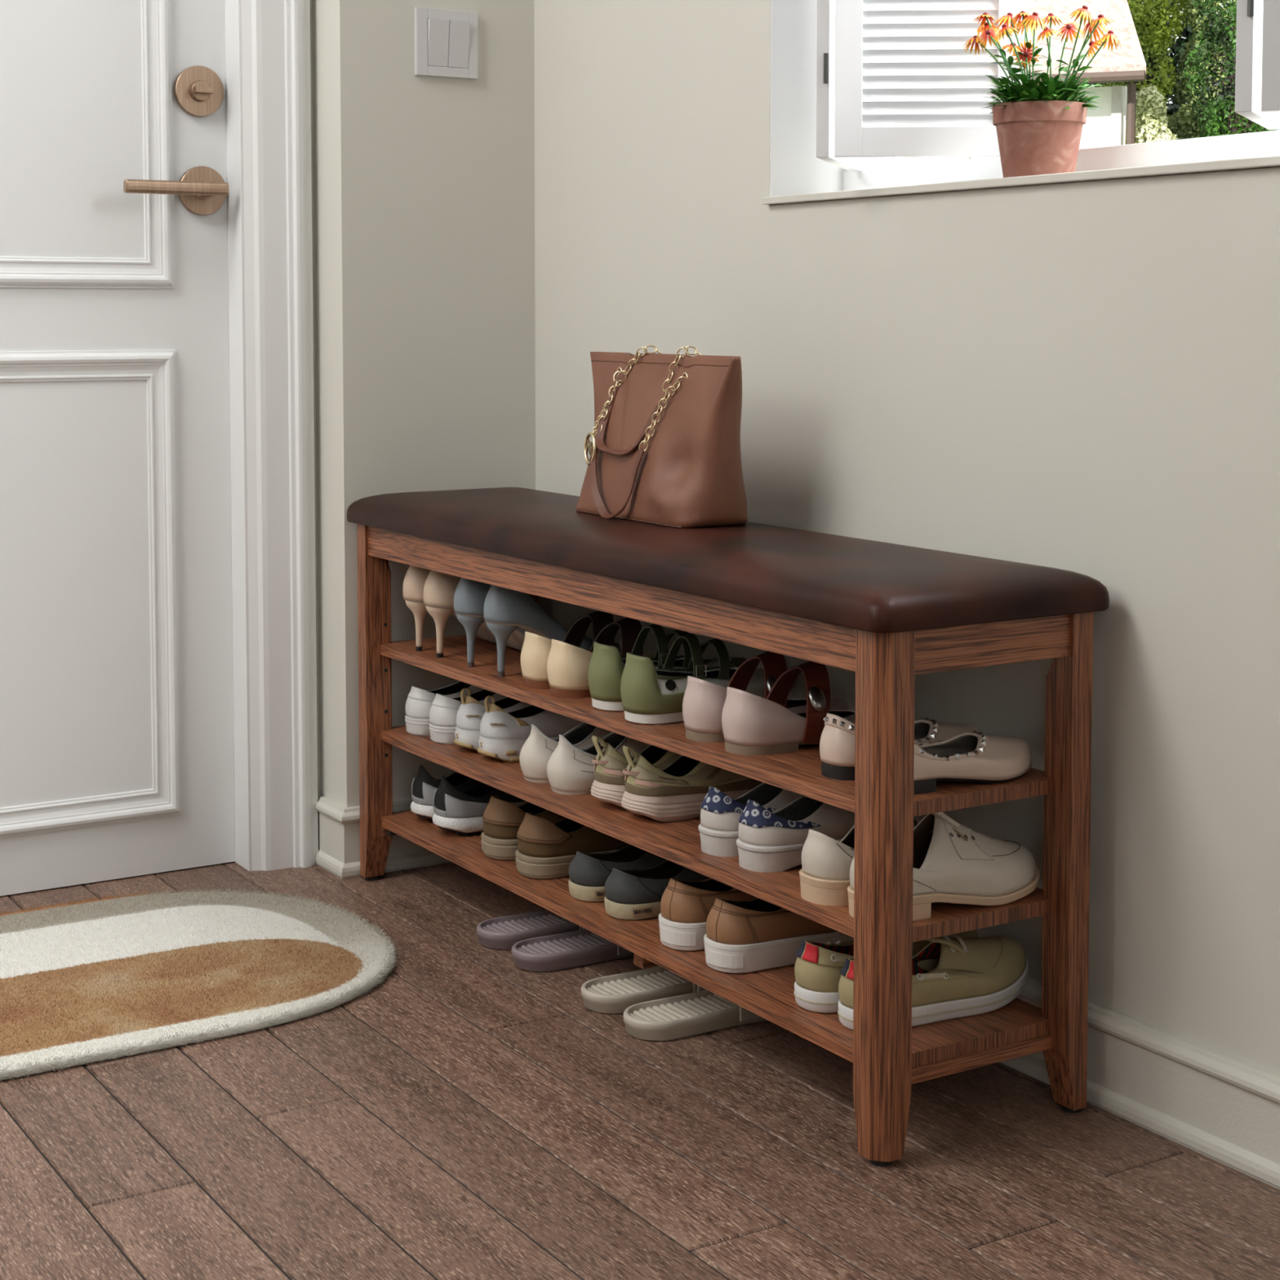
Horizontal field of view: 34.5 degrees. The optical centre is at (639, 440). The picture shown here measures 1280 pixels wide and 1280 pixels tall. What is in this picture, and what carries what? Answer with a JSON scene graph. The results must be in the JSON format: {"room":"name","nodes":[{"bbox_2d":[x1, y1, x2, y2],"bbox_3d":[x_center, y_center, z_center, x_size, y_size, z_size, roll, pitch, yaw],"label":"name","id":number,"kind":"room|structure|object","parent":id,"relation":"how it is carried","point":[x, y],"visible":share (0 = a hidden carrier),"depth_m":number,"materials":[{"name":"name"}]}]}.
{"room":"home entryway","nodes":[
{"label":"home entryway","id":0,"kind":"room"},
{"bbox_2d":[311,0,535,807],"bbox_3d":[-0.381,-0.652,2.956,0.292,2.550,0.416,-2,4,-32],"label":"wall","id":1,"kind":"structure","parent":0,"point":[424,185],"depth_m":2.79,"materials":[{"name":"paint"}]},
{"bbox_2d":[0,0,235,896],"bbox_3d":[-0.959,-0.450,2.524,0.949,2.098,0.101,-2,4,-32],"label":"door","id":2,"kind":"structure","parent":1,"relation":"in","point":[117,759],"depth_m":2.72,"materials":[{"name":"paint"}]},
{"bbox_2d":[224,0,318,871],"bbox_3d":[-0.950,-0.495,2.507,1.139,2.196,0.105,-2,4,-32],"label":"door frame","id":3,"kind":"structure","parent":1,"relation":"attached to","point":[268,77],"depth_m":2.78,"materials":[{"name":"paint"}]},
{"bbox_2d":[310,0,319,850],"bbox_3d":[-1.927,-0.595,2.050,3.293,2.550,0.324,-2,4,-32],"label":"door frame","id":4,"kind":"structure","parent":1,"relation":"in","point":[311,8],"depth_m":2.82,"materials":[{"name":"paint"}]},
{"bbox_2d":[315,796,451,879],"bbox_3d":[-0.293,0.534,2.875,0.306,0.094,0.091,-2,4,-32],"label":"baseboard","id":5,"kind":"structure","parent":1,"relation":"attached to","point":[339,852],"depth_m":2.80,"materials":[{"name":"paint"}]},
{"bbox_2d":[413,7,478,79],"bbox_3d":[-0.261,-0.537,2.785,0.092,0.090,0.012,-2,4,-32],"label":"light switch","id":6,"kind":"object","parent":1,"relation":"attached to","point":[446,44],"visible":1,"depth_m":2.78,"materials":[{"name":"plastic"}]},
{"bbox_2d":[0,861,1279,1279],"bbox_3d":[-0.746,0.753,0.524,3.800,0.050,4.200,-2,4,-32],"label":"floor","id":7,"kind":"structure","parent":0,"point":[465,1115],"depth_m":1.85,"materials":[{"name":"brown wood"}]},
{"bbox_2d":[0,887,398,1080],"bbox_3d":[-0.868,0.615,2.204,1.274,0.015,0.561,-2,4,-32],"label":"rug","id":8,"kind":"object","parent":7,"relation":"on","point":[82,982],"visible":1,"depth_m":2.35,"materials":[{"name":"white carpet"}]},
{"bbox_2d":[476,909,582,950],"bbox_3d":[-0.079,0.571,2.535,0.266,0.062,0.086,-2,4,-32],"label":"sandal","id":9,"kind":"object","parent":7,"relation":"on","point":[501,933],"visible":0.44,"depth_m":2.49,"materials":[{"name":"purple rubber"}]},
{"bbox_2d":[511,927,633,972],"bbox_3d":[-0.032,0.576,2.453,0.266,0.062,0.086,-2,4,-32],"label":"sandal","id":10,"kind":"object","parent":7,"relation":"on","point":[584,947],"visible":0.4,"depth_m":2.40,"materials":[{"name":"purple rubber"}]},
{"bbox_2d":[581,965,697,1013],"bbox_3d":[0.053,0.585,2.311,0.266,0.062,0.086,-2,4,-32],"label":"sandal","id":11,"kind":"object","parent":7,"relation":"on","point":[613,993],"visible":0.47,"depth_m":2.26,"materials":[{"name":"beige rubber"}]},
{"bbox_2d":[622,985,767,1041],"bbox_3d":[0.100,0.590,2.228,0.266,0.062,0.086,-2,4,-32],"label":"sandal","id":12,"kind":"object","parent":7,"relation":"on","point":[701,1011],"visible":0.36,"depth_m":2.18,"materials":[{"name":"beige rubber"}]},
{"bbox_2d":[346,487,1109,1166],"bbox_3d":[0.025,0.352,2.349,0.282,0.522,1.140,-2,4,-32],"label":"bench","id":13,"kind":"object","parent":7,"relation":"on","point":[887,614],"visible":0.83,"depth_m":1.95,"materials":[{"name":"brown wood"}]},
{"bbox_2d":[404,680,482,736],"bbox_3d":[-0.213,0.339,2.760,0.215,0.089,0.066,-2,4,-32],"label":"sneaker","id":14,"kind":"object","parent":13,"relation":"on","point":[419,702],"visible":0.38,"depth_m":2.70,"materials":[{"name":"white leather"}]},
{"bbox_2d":[410,764,479,819],"bbox_3d":[-0.202,0.455,2.765,0.224,0.089,0.076,-2,4,-32],"label":"shoe","id":15,"kind":"object","parent":13,"relation":"on","point":[424,786],"visible":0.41,"depth_m":2.71,"materials":[{"name":"fabric"}]},
{"bbox_2d":[402,564,496,651],"bbox_3d":[-0.222,0.210,2.711,0.191,0.122,0.060,-2,4,-32],"label":"pump","id":16,"kind":"object","parent":13,"relation":"on","point":[415,577],"visible":0.27,"depth_m":2.66,"materials":[{"name":"leather"}]},
{"bbox_2d":[429,688,506,744],"bbox_3d":[-0.176,0.342,2.708,0.215,0.089,0.066,-2,4,-32],"label":"sneaker","id":17,"kind":"object","parent":13,"relation":"on","point":[444,709],"visible":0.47,"depth_m":2.65,"materials":[{"name":"white leather"}]},
{"bbox_2d":[422,570,522,657],"bbox_3d":[-0.190,0.213,2.660,0.191,0.122,0.060,-2,4,-32],"label":"pump","id":18,"kind":"object","parent":13,"relation":"on","point":[439,588],"visible":0.25,"depth_m":2.61,"materials":[{"name":"leather"}]},
{"bbox_2d":[432,775,528,836],"bbox_3d":[-0.166,0.459,2.699,0.224,0.089,0.076,-2,4,-32],"label":"shoe","id":19,"kind":"object","parent":13,"relation":"on","point":[460,812],"visible":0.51,"depth_m":2.64,"materials":[{"name":"fabric"}]},
{"bbox_2d":[453,688,529,751],"bbox_3d":[-0.137,0.343,2.653,0.219,0.093,0.067,-2,4,-32],"label":"sneaker","id":20,"kind":"object","parent":13,"relation":"on","point":[470,713],"visible":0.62,"depth_m":2.60,"materials":[{"name":"white leather"}]},
{"bbox_2d":[453,577,586,667],"bbox_3d":[-0.144,0.217,2.589,0.191,0.122,0.060,-2,4,-32],"label":"pump","id":21,"kind":"object","parent":13,"relation":"on","point":[470,595],"visible":0.34,"depth_m":2.54,"materials":[{"name":"leather"}]},
{"bbox_2d":[480,795,565,860],"bbox_3d":[-0.094,0.465,2.590,0.225,0.091,0.078,-2,4,-32],"label":"sneaker","id":22,"kind":"object","parent":13,"relation":"on","point":[502,820],"visible":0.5,"depth_m":2.53,"materials":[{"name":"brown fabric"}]},
{"bbox_2d":[477,695,582,762],"bbox_3d":[-0.103,0.346,2.601,0.219,0.093,0.067,-2,4,-32],"label":"sneaker","id":23,"kind":"object","parent":13,"relation":"on","point":[503,735],"visible":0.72,"depth_m":2.55,"materials":[{"name":"white leather"}]},
{"bbox_2d":[483,584,621,676],"bbox_3d":[-0.102,0.222,2.522,0.191,0.122,0.060,-2,4,-32],"label":"pump","id":24,"kind":"object","parent":13,"relation":"on","point":[504,610],"visible":0.56,"depth_m":2.48,"materials":[{"name":"leather"}]},
{"bbox_2d":[519,722,612,782],"bbox_3d":[-0.044,0.364,2.492,0.221,0.071,0.078,-2,4,-32],"label":"shoe","id":25,"kind":"object","parent":13,"relation":"on","point":[535,753],"visible":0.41,"depth_m":2.44,"materials":[{"name":"beige leather"}]},
{"bbox_2d":[515,812,628,879],"bbox_3d":[-0.046,0.470,2.507,0.225,0.091,0.078,-2,4,-32],"label":"shoe","id":26,"kind":"object","parent":13,"relation":"on","point":[547,849],"visible":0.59,"depth_m":2.45,"materials":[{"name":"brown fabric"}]},
{"bbox_2d":[520,610,655,688],"bbox_3d":[-0.047,0.244,2.467,0.208,0.085,0.072,-2,4,-32],"label":"shoe","id":27,"kind":"object","parent":13,"relation":"on","point":[535,650],"visible":0.45,"depth_m":2.41,"materials":[{"name":"beige leather"}]},
{"bbox_2d":[546,617,643,698],"bbox_3d":[-0.013,0.247,2.411,0.208,0.085,0.072,-2,4,-32],"label":"shoe","id":28,"kind":"object","parent":13,"relation":"on","point":[567,664],"visible":0.47,"depth_m":2.35,"materials":[{"name":"beige leather"}]},
{"bbox_2d":[546,732,649,795],"bbox_3d":[-0.008,0.368,2.431,0.221,0.071,0.078,-2,4,-32],"label":"shoe","id":29,"kind":"object","parent":13,"relation":"on","point":[570,769],"visible":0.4,"depth_m":2.37,"materials":[{"name":"beige leather"}]},
{"bbox_2d":[568,844,666,902],"bbox_3d":[0.015,0.481,2.409,0.214,0.081,0.071,-2,4,-32],"label":"shoe","id":30,"kind":"object","parent":13,"relation":"on","point":[588,873],"visible":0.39,"depth_m":2.35,"materials":[{"name":"black rubber"}]},
{"bbox_2d":[590,735,680,808],"bbox_3d":[0.050,0.361,2.356,0.233,0.095,0.076,-2,4,-34],"label":"sneaker","id":31,"kind":"object","parent":13,"relation":"on","point":[608,784],"visible":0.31,"depth_m":2.30,"materials":[{"name":"beige fabric"}]},
{"bbox_2d":[604,859,710,919],"bbox_3d":[0.058,0.485,2.339,0.214,0.081,0.071,-2,4,-32],"label":"shoe","id":32,"kind":"object","parent":13,"relation":"on","point":[630,894],"visible":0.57,"depth_m":2.28,"materials":[{"name":"black rubber"}]},
{"bbox_2d":[575,345,747,528],"bbox_3d":[0.020,-0.010,2.359,0.109,0.199,0.309,-2,4,-32],"label":"handbag","id":33,"kind":"object","parent":13,"relation":"on","point":[664,450],"visible":1,"depth_m":2.30,"materials":[{"name":"leather"}]},
{"bbox_2d":[587,623,746,711],"bbox_3d":[0.040,0.250,2.330,0.214,0.090,0.071,-2,4,-32],"label":"shoe","id":34,"kind":"object","parent":13,"relation":"on","point":[606,665],"visible":0.42,"depth_m":2.28,"materials":[{"name":"leather"}]},
{"bbox_2d":[621,745,762,822],"bbox_3d":[0.085,0.364,2.301,0.233,0.095,0.076,-2,4,-34],"label":"sneaker","id":35,"kind":"object","parent":13,"relation":"on","point":[677,792],"visible":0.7,"depth_m":2.25,"materials":[{"name":"beige fabric"}]},
{"bbox_2d":[620,633,790,724],"bbox_3d":[0.077,0.254,2.257,0.214,0.090,0.071,-2,4,-32],"label":"shoe","id":36,"kind":"object","parent":13,"relation":"on","point":[650,695],"visible":0.65,"depth_m":2.21,"materials":[{"name":"leather"}]},
{"bbox_2d":[658,878,756,951],"bbox_3d":[0.121,0.496,2.232,0.221,0.074,0.076,-2,4,-32],"label":"shoe","id":37,"kind":"object","parent":13,"relation":"on","point":[686,906],"visible":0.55,"depth_m":2.17,"materials":[{"name":"beige leather"}]},
{"bbox_2d":[382,809,1049,1068],"bbox_3d":[0.026,0.532,2.361,0.221,0.014,1.071,-2,4,-32],"label":"shelf","id":38,"kind":"object","parent":13,"relation":"attached to","point":[1020,1028],"depth_m":2.06,"materials":[{"name":"brown wood"}]},
{"bbox_2d":[381,724,1051,942],"bbox_3d":[0.026,0.415,2.354,0.221,0.014,1.071,-2,4,-32],"label":"shelf","id":39,"kind":"object","parent":13,"relation":"attached to","point":[678,842],"depth_m":2.15,"materials":[{"name":"brown wood"}]},
{"bbox_2d":[380,634,1053,816],"bbox_3d":[0.026,0.301,2.347,0.221,0.014,1.071,-2,4,-32],"label":"shelf","id":40,"kind":"object","parent":13,"relation":"attached to","point":[799,771],"depth_m":2.10,"materials":[{"name":"brown wood"}]},
{"bbox_2d":[346,487,1109,633],"bbox_3d":[0.025,0.112,2.334,0.282,0.042,1.140,-2,4,-32],"label":"seat cushion","id":41,"kind":"object","parent":13,"relation":"on","point":[814,582],"depth_m":2.03,"materials":[{"name":"leather"}]},
{"bbox_2d":[697,782,801,857],"bbox_3d":[0.160,0.374,2.166,0.220,0.093,0.070,-2,4,-32],"label":"sneaker","id":42,"kind":"object","parent":13,"relation":"on","point":[720,814],"visible":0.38,"depth_m":2.11,"materials":[{"name":"leather"}]},
{"bbox_2d":[682,651,849,742],"bbox_3d":[0.138,0.262,2.171,0.208,0.085,0.073,-2,4,-32],"label":"shoe","id":43,"kind":"object","parent":13,"relation":"on","point":[703,703],"visible":0.42,"depth_m":2.12,"materials":[{"name":"pink leather"}]},
{"bbox_2d":[703,897,853,973],"bbox_3d":[0.167,0.500,2.158,0.221,0.074,0.076,-2,4,-32],"label":"shoe","id":44,"kind":"object","parent":13,"relation":"on","point":[757,934],"visible":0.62,"depth_m":2.10,"materials":[{"name":"beige leather"}]},
{"bbox_2d":[721,661,855,755],"bbox_3d":[0.176,0.266,2.110,0.208,0.085,0.073,-2,4,-32],"label":"shoe","id":45,"kind":"object","parent":13,"relation":"on","point":[752,724],"visible":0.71,"depth_m":2.06,"materials":[{"name":"leather"}]},
{"bbox_2d":[736,795,854,872],"bbox_3d":[0.197,0.377,2.107,0.220,0.093,0.070,-2,4,-32],"label":"sneaker","id":46,"kind":"object","parent":13,"relation":"on","point":[767,842],"visible":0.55,"depth_m":2.05,"materials":[{"name":"blue fabric"}]},
{"bbox_2d":[799,815,924,906],"bbox_3d":[0.249,0.384,1.994,0.214,0.093,0.075,-2,4,-32],"label":"shoe","id":47,"kind":"object","parent":13,"relation":"on","point":[826,861],"visible":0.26,"depth_m":1.93,"materials":[{"name":"leather"}]},
{"bbox_2d":[793,929,977,1013],"bbox_3d":[0.251,0.507,2.036,0.221,0.076,0.074,-2,4,-35],"label":"shoe","id":48,"kind":"object","parent":13,"relation":"on","point":[818,966],"visible":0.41,"depth_m":1.98,"materials":[{"name":"fabric"}]},
{"bbox_2d":[819,713,979,780],"bbox_3d":[0.258,0.286,1.994,0.189,0.060,0.067,-2,4,-32],"label":"shoe","id":49,"kind":"object","parent":13,"relation":"on","point":[837,739],"visible":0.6,"depth_m":1.95,"materials":[{"name":"leather"}]},
{"bbox_2d":[837,933,1028,1030],"bbox_3d":[0.288,0.511,1.981,0.221,0.076,0.074,-2,4,-35],"label":"shoe","id":50,"kind":"object","parent":13,"relation":"on","point":[971,976],"visible":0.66,"depth_m":1.97,"materials":[{"name":"fabric"}]},
{"bbox_2d":[847,812,1039,920],"bbox_3d":[0.290,0.388,1.937,0.214,0.093,0.075,-2,4,-32],"label":"shoe","id":51,"kind":"object","parent":13,"relation":"on","point":[954,863],"visible":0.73,"depth_m":1.92,"materials":[{"name":"leather"}]},
{"bbox_2d":[913,729,1031,795],"bbox_3d":[0.294,0.289,1.933,0.189,0.060,0.067,-2,4,-32],"label":"shoe","id":52,"kind":"object","parent":13,"relation":"on","point":[974,756],"visible":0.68,"depth_m":1.92,"materials":[{"name":"leather"}]},
{"bbox_2d":[533,0,1279,1076],"bbox_3d":[0.845,-0.560,1.494,0.240,2.550,4.300,-2,4,-32],"label":"wall","id":53,"kind":"structure","parent":0,"point":[1083,378],"depth_m":2.05,"materials":[{"name":"paint"}]},
{"bbox_2d":[762,0,1279,204],"bbox_3d":[0.480,-0.783,1.986,0.174,1.067,1.000,-2,4,-32],"label":"window","id":54,"kind":"structure","parent":53,"relation":"in","point":[797,175],"depth_m":2.35,"materials":[{"name":"paint"}]},
{"bbox_2d":[816,0,1026,171],"bbox_3d":[0.261,-0.794,2.231,0.180,0.976,0.289,-2,4,-32],"label":"louvered shutter","id":55,"kind":"object","parent":54,"relation":"attached to","point":[895,78],"visible":0.94,"depth_m":2.19,"materials":[{"name":"paint"}]},
{"bbox_2d":[962,4,1121,177],"bbox_3d":[0.400,-0.351,2.074,0.183,0.175,0.134,2,4,30],"label":"potted plant","id":56,"kind":"object","parent":54,"relation":"on","point":[1039,128],"visible":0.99,"depth_m":2.04,"materials":[{"name":"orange plant"}]},
{"bbox_2d":[1235,0,1279,129],"bbox_3d":[0.590,-0.759,1.683,0.170,0.976,0.290,-2,4,-32],"label":"louvered shutter","id":57,"kind":"object","parent":54,"relation":"attached to","point":[1257,75],"visible":1,"depth_m":1.70,"materials":[{"name":"paint"}]},
{"bbox_2d":[1000,977,1279,1190],"bbox_3d":[0.834,0.630,1.345,0.015,0.094,3.734,-2,4,-32],"label":"baseboard","id":58,"kind":"structure","parent":53,"relation":"attached to","point":[1221,1108],"depth_m":1.88,"materials":[{"name":"paint"}]},
{"label":"outside","id":59,"kind":"structure","parent":0,"visible":0},
{"bbox_3d":[12.686,-0.002,20.187,39.400,0.200,42.000,-2,4,-32],"label":"ground","id":60,"kind":"structure","parent":59,"visible":0},
{"bbox_2d":[928,0,1146,163],"bbox_3d":[0.442,-2.897,14.020,6.160,6.450,1.852,1,4,22],"label":"house","id":61,"kind":"structure","parent":60,"relation":"on","point":[1113,124],"depth_m":12.46,"materials":[{"name":"paint"}]},
{"bbox_2d":[1096,0,1192,128],"bbox_3d":[3.610,-2.033,15.359,0.927,4.578,1.324,0,4,2],"label":"tree","id":62,"kind":"object","parent":60,"relation":"on","point":[1151,33],"visible":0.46,"depth_m":14.85,"materials":[{"name":"green plant"}]},
{"bbox_2d":[1062,0,1235,137],"bbox_3d":[5.975,-2.713,16.888,1.418,5.749,9.121,-2,4,-32],"label":"hedge","id":63,"kind":"object","parent":60,"relation":"on","point":[1180,44],"visible":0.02,"depth_m":18.33,"materials":[{"name":"green plant"}]},
{"bbox_2d":[1133,84,1177,143],"bbox_3d":[3.067,-0.862,12.538,0.640,2.604,0.449,3,5,40],"label":"bush","id":64,"kind":"object","parent":60,"relation":"on","point":[1159,132],"visible":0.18,"depth_m":12.41,"materials":[{"name":"green plant"}]},
{"bbox_2d":[1166,0,1235,139],"bbox_3d":[4.143,-1.633,14.883,0.856,3.841,0.840,-2,4,-32],"label":"tree","id":65,"kind":"object","parent":60,"relation":"on","point":[1184,123],"visible":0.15,"depth_m":14.79,"materials":[{"name":"green plant"}]},
{"bbox_2d":[1182,0,1279,137],"bbox_3d":[3.854,-1.376,12.753,0.883,3.592,1.320,-2,4,-32],"label":"tree","id":66,"kind":"object","parent":60,"relation":"on","point":[1237,123],"visible":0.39,"depth_m":12.93,"materials":[{"name":"green plant"}]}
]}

